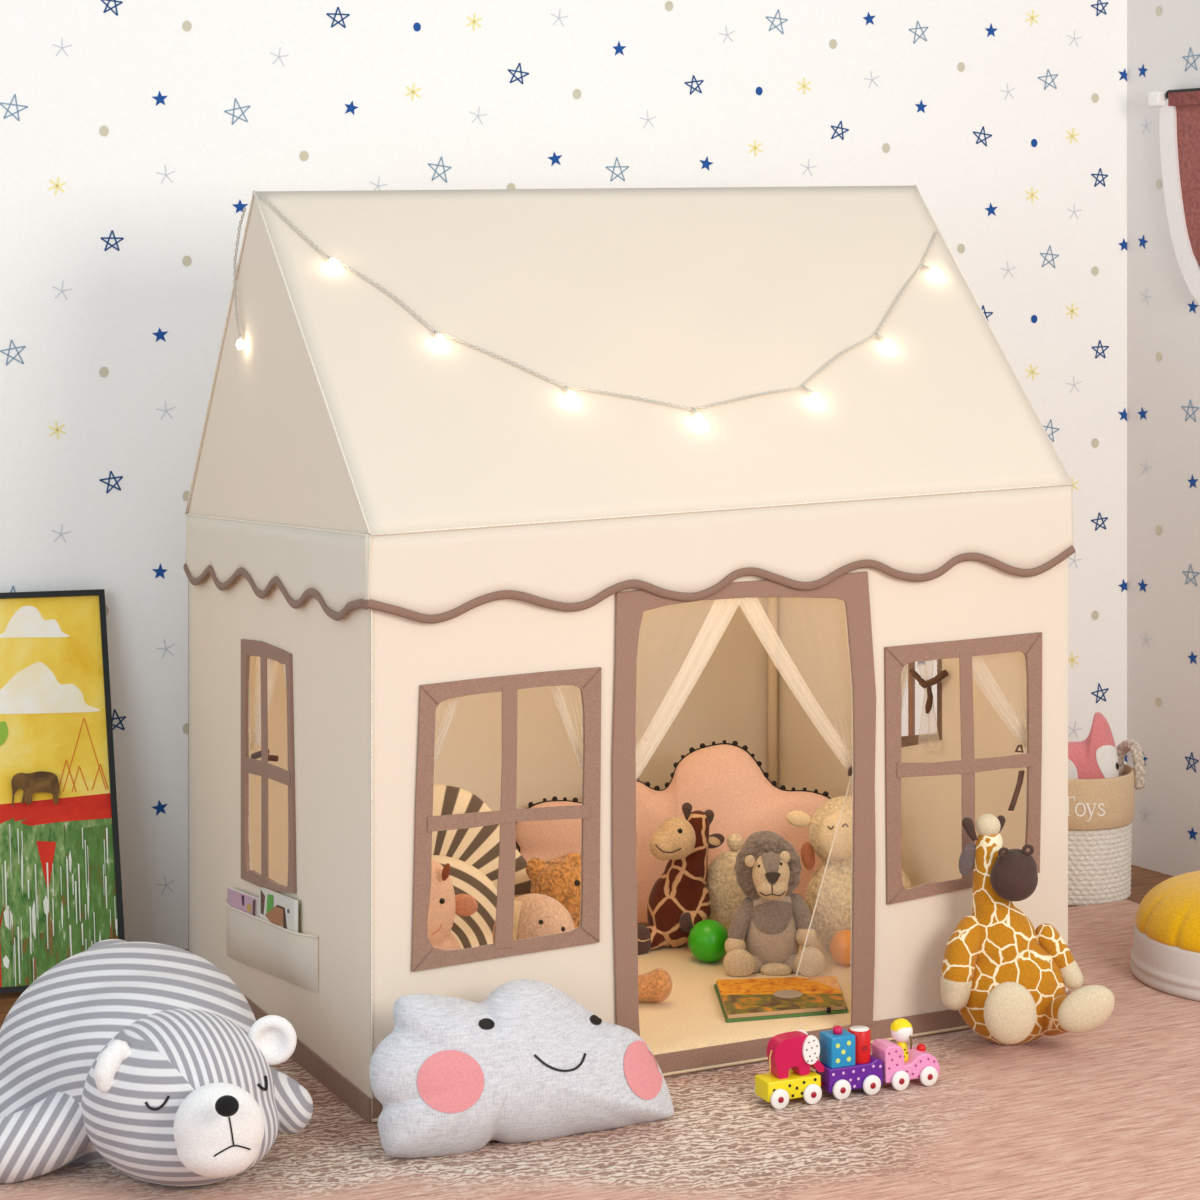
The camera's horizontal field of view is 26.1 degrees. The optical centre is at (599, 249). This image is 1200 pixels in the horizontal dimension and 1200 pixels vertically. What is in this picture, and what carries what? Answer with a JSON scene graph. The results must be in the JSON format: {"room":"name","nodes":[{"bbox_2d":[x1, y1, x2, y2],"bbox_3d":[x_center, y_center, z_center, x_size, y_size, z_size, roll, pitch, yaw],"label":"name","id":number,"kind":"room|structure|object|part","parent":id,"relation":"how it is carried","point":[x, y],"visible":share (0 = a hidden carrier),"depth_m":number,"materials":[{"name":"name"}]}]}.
{"room":"children's room","nodes":[
{"label":"children's room","id":0,"kind":"room"},
{"bbox_2d":[0,0,1126,948],"bbox_3d":[-0.418,0.210,5.592,3.527,2.520,0.062,0,0,-20],"label":"wall","id":1,"kind":"structure","parent":0,"point":[137,136],"depth_m":5.56,"materials":[{"name":"white paper"}]},
{"bbox_2d":[0,865,1173,1028],"bbox_3d":[-0.454,1.479,4.342,6.200,0.042,7.000,0,0,-26],"label":"floor","id":2,"kind":"structure","parent":0,"point":[1143,880],"depth_m":5.92,"materials":[{"name":"brown wood"}]},
{"bbox_2d":[0,589,124,992],"bbox_3d":[-1.274,1.073,5.129,0.648,0.758,0.228,0,0,-16],"label":"framed picture","id":3,"kind":"object","parent":2,"relation":"on","point":[61,883],"visible":0.88,"depth_m":5.18,"materials":[{"name":"black"}]},
{"bbox_2d":[0,900,1199,1199],"bbox_3d":[-0.305,1.454,3.012,5.100,0.008,3.679,0,0,-26],"label":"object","id":4,"kind":"structure","parent":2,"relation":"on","point":[1111,1110],"depth_m":4.22,"materials":[{"name":"pink carpet"}]},
{"bbox_2d":[0,939,312,1186],"bbox_3d":[-0.754,1.308,4.173,0.530,0.283,0.803,0,0,-26],"label":"plush","id":5,"kind":"object","parent":4,"relation":"on","point":[147,1061],"visible":1,"depth_m":4.04,"materials":[{"name":"grey fabric"}]},
{"bbox_3d":[-0.865,1.379,4.057,0.216,0.142,0.105,0,0,-26],"label":"arm","id":6,"kind":"part","parent":5,"relation":"part of"},
{"bbox_3d":[-0.526,1.359,4.145,0.135,0.106,0.092,0,0,-1],"label":"arm","id":7,"kind":"part","parent":5,"relation":"part of"},
{"bbox_2d":[369,979,673,1157],"bbox_3d":[-0.128,1.329,4.255,0.530,0.242,0.191,0,0,-26],"label":"cushion","id":8,"kind":"object","parent":4,"relation":"on","point":[527,1062],"visible":1,"depth_m":4.17,"materials":[{"name":"grey fabric"}]},
{"bbox_2d":[183,184,1074,1123],"bbox_3d":[0.025,0.657,5.065,1.448,1.586,1.047,0,0,-26],"label":"tent","id":9,"kind":"object","parent":4,"relation":"on","point":[414,563],"visible":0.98,"depth_m":4.76,"materials":[{"name":"beige fabric"}]},
{"bbox_2d":[227,888,258,917],"bbox_3d":[-0.669,1.244,4.862,0.010,0.090,0.171,0,0,-26],"label":"picture book","id":10,"kind":"object","parent":9,"relation":"in","point":[245,902],"visible":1,"depth_m":4.85,"materials":[{"name":"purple paper"}]},
{"bbox_2d":[241,895,254,915],"bbox_3d":[-0.655,1.216,4.824,0.001,0.031,0.084,0,0,-26],"label":"picture","id":11,"kind":"object","parent":10,"relation":"attached to","point":[247,901],"depth_m":4.82,"materials":[{"name":"purple"}]},
{"bbox_2d":[259,887,298,932],"bbox_3d":[-0.582,1.211,4.685,0.011,0.111,0.189,0,0,-26],"label":"picture book","id":12,"kind":"object","parent":9,"relation":"in","point":[276,908],"visible":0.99,"depth_m":4.67,"materials":[{"name":"white paper"}]},
{"bbox_2d":[261,890,288,928],"bbox_3d":[-0.589,1.196,4.689,0.001,0.053,0.159,0,0,-26],"label":"picture","id":13,"kind":"object","parent":12,"relation":"attached to","point":[274,905],"depth_m":4.69,"materials":[{"name":"white paper"}]},
{"bbox_2d":[233,192,941,422],"bbox_3d":[0.047,0.104,4.891,1.428,0.422,0.422,0,0,-14],"label":"string lights","id":14,"kind":"object","parent":9,"relation":"on","point":[439,337],"visible":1,"depth_m":4.79,"materials":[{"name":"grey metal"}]},
{"bbox_3d":[-0.678,0.178,4.879,0.014,0.018,0.017,0,0,-26],"label":"bulb","id":15,"kind":"part","parent":14,"relation":"part of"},
{"bbox_3d":[-0.487,0.022,4.738,0.014,0.015,0.020,0,0,-26],"label":"bulb","id":16,"kind":"part","parent":14,"relation":"part of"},
{"bbox_3d":[-0.288,0.161,4.671,0.014,0.016,0.020,0,0,-26],"label":"bulb","id":17,"kind":"part","parent":14,"relation":"part of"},
{"bbox_3d":[-0.051,0.262,4.663,0.014,0.016,0.020,0,0,-26],"label":"bulb","id":18,"kind":"part","parent":14,"relation":"part of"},
{"bbox_3d":[0.181,0.307,4.717,0.014,0.016,0.020,0,0,-26],"label":"bulb","id":19,"kind":"part","parent":14,"relation":"part of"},
{"bbox_2d":[802,385,813,394],"bbox_3d":[0.391,0.263,4.869,0.027,0.020,0.008,0,0,40],"label":"bulb socket","id":20,"kind":"object","parent":14,"relation":"attached to","point":[808,390],"depth_m":4.86,"materials":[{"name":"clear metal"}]},
{"bbox_3d":[0.406,0.275,4.857,0.015,0.016,0.018,0,0,-26],"label":"bulb","id":21,"kind":"part","parent":14,"relation":"part of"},
{"bbox_2d":[875,333,886,341],"bbox_3d":[0.544,0.169,5.021,0.025,0.018,0.008,0,0,33],"label":"bulb socket","id":22,"kind":"object","parent":14,"relation":"attached to","point":[884,339],"depth_m":5.02,"materials":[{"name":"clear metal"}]},
{"bbox_3d":[0.560,0.179,5.011,0.020,0.016,0.013,0,0,24],"label":"bulb","id":23,"kind":"part","parent":14,"relation":"part of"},
{"bbox_2d":[922,265,932,270],"bbox_3d":[0.656,0.036,5.188,0.022,0.013,0.008,0,0,21],"label":"bulb socket","id":24,"kind":"object","parent":14,"relation":"attached to","point":[927,267],"depth_m":5.18,"materials":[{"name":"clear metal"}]},
{"bbox_3d":[0.674,0.042,5.182,0.021,0.015,0.013,0,0,8],"label":"bulb","id":25,"kind":"part","parent":14,"relation":"part of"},
{"bbox_3d":[0.262,1.002,4.612,0.537,0.833,0.006,0,0,-26],"label":"door frame","id":26,"kind":"part","parent":9,"relation":"part of","materials":[{"name":"brown fabric"}]},
{"bbox_2d":[637,923,851,1054],"bbox_3d":[0.038,1.434,5.054,1.354,0.028,0.940,0,0,-26],"label":"floor mat","id":27,"kind":"object","parent":4,"relation":"on","point":[691,1017],"visible":0.11,"depth_m":4.82,"materials":[{"name":"beige fabric"}]},
{"bbox_2d":[428,859,477,949],"bbox_3d":[-0.321,1.242,4.757,0.146,0.258,0.130,0,0,37],"label":"toy","id":28,"kind":"object","parent":27,"relation":"on","point":[443,906],"visible":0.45,"depth_m":4.72,"materials":[{"name":"orange fabric"}]},
{"bbox_2d":[432,785,530,948],"bbox_3d":[-0.305,1.250,5.199,0.365,0.341,0.171,0,0,-3],"label":"plush","id":29,"kind":"object","parent":27,"relation":"on","point":[472,854],"visible":0.23,"depth_m":5.19,"materials":[{"name":"fabric"}]},
{"bbox_2d":[493,893,574,943],"bbox_3d":[-0.127,1.291,4.788,0.157,0.198,0.134,0,0,-26],"label":"toy","id":30,"kind":"object","parent":27,"relation":"on","point":[535,915],"visible":0.27,"depth_m":4.75,"materials":[{"name":"beige fabric"}]},
{"bbox_2d":[526,852,580,928],"bbox_3d":[-0.071,1.306,5.138,0.153,0.229,0.143,0,0,-26],"label":"teddy bear","id":31,"kind":"object","parent":27,"relation":"on","point":[558,878],"visible":0.3,"depth_m":5.08},
{"bbox_2d":[638,968,671,1001],"bbox_3d":[0.050,1.374,4.889,0.169,0.092,0.090,0,0,28],"label":"toy","id":32,"kind":"object","parent":27,"relation":"on","point":[655,985],"visible":0.26,"depth_m":4.86,"materials":[{"name":"orange fabric"}]},
{"bbox_2d":[516,740,831,922],"bbox_3d":[0.165,1.230,5.461,0.730,0.381,0.134,0,0,7],"label":"cushion","id":33,"kind":"object","parent":27,"relation":"on","point":[724,778],"visible":0.45,"depth_m":5.43,"materials":[{"name":"pink fabric"}]},
{"bbox_3d":[0.169,1.223,5.470,0.722,0.358,0.075,0,0,11],"label":"trim cord","id":34,"kind":"part","parent":33,"relation":"part of","materials":[{"name":"black fabric"}]},
{"bbox_2d":[637,802,724,954],"bbox_3d":[0.144,1.274,5.260,0.161,0.293,0.164,0,0,32],"label":"plush","id":35,"kind":"object","parent":27,"relation":"on","point":[679,899],"visible":0.94,"depth_m":5.24,"materials":[{"name":"brown fabric"}]},
{"bbox_3d":[0.120,1.393,5.271,0.096,0.052,0.051,0,0,-36],"label":"leg","id":36,"kind":"part","parent":35,"relation":"part of","materials":[{"name":"brown fabric"}]},
{"bbox_2d":[688,919,727,962],"bbox_3d":[0.217,1.379,5.169,0.084,0.084,0.084,0,0,-26],"label":"ball","id":37,"kind":"object","parent":27,"relation":"on","point":[707,938],"visible":0.98,"depth_m":5.14,"materials":[{"name":"green plastic"}]},
{"bbox_2d":[706,833,746,930],"bbox_3d":[0.273,1.307,5.315,0.131,0.218,0.090,0,0,2],"label":"plush","id":38,"kind":"object","parent":27,"relation":"on","point":[726,896],"visible":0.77,"depth_m":5.28},
{"bbox_2d":[723,831,824,976],"bbox_3d":[0.342,1.287,5.119,0.199,0.267,0.145,0,0,2],"label":"plush","id":39,"kind":"object","parent":27,"relation":"on","point":[767,930],"visible":0.99,"depth_m":5.08,"materials":[{"name":"grey fabric"}]},
{"bbox_3d":[0.283,1.324,5.114,0.036,0.086,0.075,0,0,45],"label":"arm","id":40,"kind":"part","parent":39,"relation":"part of"},
{"bbox_3d":[0.306,1.403,5.105,0.042,0.034,0.082,0,0,45],"label":"leg","id":41,"kind":"part","parent":39,"relation":"part of","materials":[{"name":"beige fabric"}]},
{"bbox_3d":[0.378,1.402,5.106,0.081,0.035,0.042,0,0,44],"label":"leg","id":42,"kind":"part","parent":39,"relation":"part of","materials":[{"name":"beige fabric"}]},
{"bbox_3d":[0.396,1.311,5.114,0.038,0.073,0.068,0,0,-26],"label":"arm","id":43,"kind":"part","parent":39,"relation":"part of"},
{"bbox_2d":[714,976,847,1022],"bbox_3d":[0.346,1.412,4.888,0.257,0.016,0.232,0,0,-6],"label":"book","id":44,"kind":"object","parent":27,"relation":"on","point":[740,1000],"visible":1,"depth_m":4.86,"materials":[{"name":"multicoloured paper"}]},
{"bbox_2d":[774,990,802,997],"bbox_3d":[0.355,1.405,4.889,0.056,0.001,0.052,0,0,-26],"label":"picture","id":45,"kind":"object","parent":44,"relation":"on","point":[777,993],"depth_m":4.89,"materials":[{"name":"beige paper"}]},
{"bbox_2d":[829,930,850,965],"bbox_3d":[0.491,1.386,5.147,0.070,0.070,0.070,0,0,-26],"label":"ball","id":46,"kind":"object","parent":27,"relation":"on","point":[840,943],"visible":0.66,"depth_m":5.12,"materials":[{"name":"orange plastic"}]},
{"bbox_2d":[786,796,911,950],"bbox_3d":[0.508,1.263,5.245,0.260,0.313,0.138,0,0,-6],"label":"plush","id":47,"kind":"object","parent":27,"relation":"on","point":[832,915],"visible":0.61,"depth_m":5.20,"materials":[{"name":"beige fabric"}]},
{"bbox_2d":[754,1069,822,1109],"bbox_3d":[0.328,1.427,4.414,0.121,0.045,0.073,0,0,-26],"label":"wagon","id":48,"kind":"object","parent":4,"relation":"on","point":[768,1087],"visible":1,"depth_m":4.39,"materials":[{"name":"yellow paint"}]},
{"bbox_2d":[766,1029,824,1078],"bbox_3d":[0.332,1.372,4.415,0.102,0.070,0.042,0,0,-26],"label":"elephant","id":49,"kind":"object","parent":48,"relation":"on","point":[799,1051],"visible":1,"depth_m":4.40,"materials":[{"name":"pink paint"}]},
{"bbox_2d":[816,1055,882,1099],"bbox_3d":[0.434,1.421,4.462,0.119,0.058,0.073,0,0,-26],"label":"wagon","id":50,"kind":"object","parent":4,"relation":"on","point":[840,1082],"visible":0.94,"depth_m":4.44,"materials":[{"name":"purple paint"}]},
{"bbox_2d":[819,1025,854,1068],"bbox_3d":[0.408,1.366,4.450,0.048,0.065,0.047,0,0,-26],"label":"block","id":51,"kind":"object","parent":50,"relation":"on","point":[837,1045],"visible":1,"depth_m":4.43,"materials":[{"name":"blue paint"}]},
{"bbox_3d":[0.408,1.339,4.449,0.017,0.013,0.017,0,0,-26],"label":"knob","id":52,"kind":"part","parent":51,"relation":"part of","materials":[{"name":"pink paint"}]},
{"bbox_2d":[848,1025,870,1063],"bbox_3d":[0.448,1.370,4.467,0.039,0.056,0.039,0,0,-26],"label":"cylinder","id":53,"kind":"object","parent":50,"relation":"on","point":[862,1034],"visible":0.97,"depth_m":4.45,"materials":[{"name":"red paint"}]},
{"bbox_2d":[871,1039,939,1090],"bbox_3d":[0.531,1.412,4.506,0.111,0.076,0.073,0,0,-26],"label":"locomotive","id":54,"kind":"object","parent":4,"relation":"on","point":[921,1064],"visible":0.85,"depth_m":4.48,"materials":[{"name":"pink paint"}]},
{"bbox_2d":[890,1018,912,1062],"bbox_3d":[0.525,1.373,4.502,0.039,0.074,0.042,0,0,-26],"label":"doll","id":55,"kind":"object","parent":54,"relation":"in","point":[901,1029],"visible":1,"depth_m":4.49,"materials":[{"name":"yellow paint"}]},
{"bbox_2d":[940,814,1114,1044],"bbox_3d":[0.762,1.241,4.684,0.254,0.419,0.245,0,0,-26],"label":"plush","id":56,"kind":"object","parent":4,"relation":"on","point":[1006,978],"visible":1,"depth_m":4.69},
{"bbox_3d":[0.662,1.279,4.710,0.098,0.128,0.058,0,0,-42],"label":"arm","id":57,"kind":"part","parent":56,"relation":"part of"},
{"bbox_3d":[0.832,1.278,4.736,0.074,0.093,0.042,0,0,0],"label":"arm","id":58,"kind":"part","parent":56,"relation":"part of"},
{"bbox_3d":[0.833,1.391,4.708,0.070,0.089,0.134,0,0,-26],"label":"leg","id":59,"kind":"part","parent":56,"relation":"part of","materials":[{"name":"orange fabric"}]},
{"bbox_2d":[1130,870,1199,1001],"bbox_3d":[1.292,1.352,5.173,0.458,0.197,0.458,0,0,-26],"label":"pouf","id":60,"kind":"object","parent":4,"relation":"on","point":[1165,953],"visible":1,"depth_m":5.08,"materials":[{"name":"yellow fabric"}]},
{"bbox_2d":[1068,739,1145,905],"bbox_3d":[1.075,1.284,5.879,0.273,0.348,0.274,0,0,-26],"label":"basket","id":61,"kind":"object","parent":2,"relation":"on","point":[1101,812],"visible":0.54,"depth_m":5.76,"materials":[{"name":"beige fabric"}]},
{"bbox_2d":[1068,712,1118,778],"bbox_3d":[1.094,1.172,5.868,0.166,0.251,0.103,0,0,0],"label":"plush","id":62,"kind":"object","parent":61,"relation":"in","point":[1094,757],"visible":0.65,"depth_m":5.83,"materials":[{"name":"pink fabric"}]},
{"bbox_3d":[1.201,1.173,5.879,0.029,0.128,0.098,0,0,-31],"label":"rope handle","id":63,"kind":"part","parent":61,"relation":"part of","materials":[{"name":"beige fabric"}]},
{"bbox_2d":[1127,0,1199,875],"bbox_3d":[1.613,0.210,5.616,0.110,2.520,1.300,0,0,-33],"label":"wall","id":64,"kind":"structure","parent":0,"point":[1163,36],"depth_m":6.05,"materials":[{"name":"beige paper"}]},
{"bbox_3d":[1.389,-0.359,5.909,0.024,0.024,0.246,0,0,-33],"label":"rod","id":65,"kind":"part","parent":64,"relation":"part of","materials":[{"name":"black"}]},
{"bbox_3d":[1.381,-0.154,5.929,0.008,0.407,0.179,0,0,-33],"label":"panel","id":66,"kind":"part","parent":64,"relation":"part of","materials":[{"name":"fabric"}]}
]}

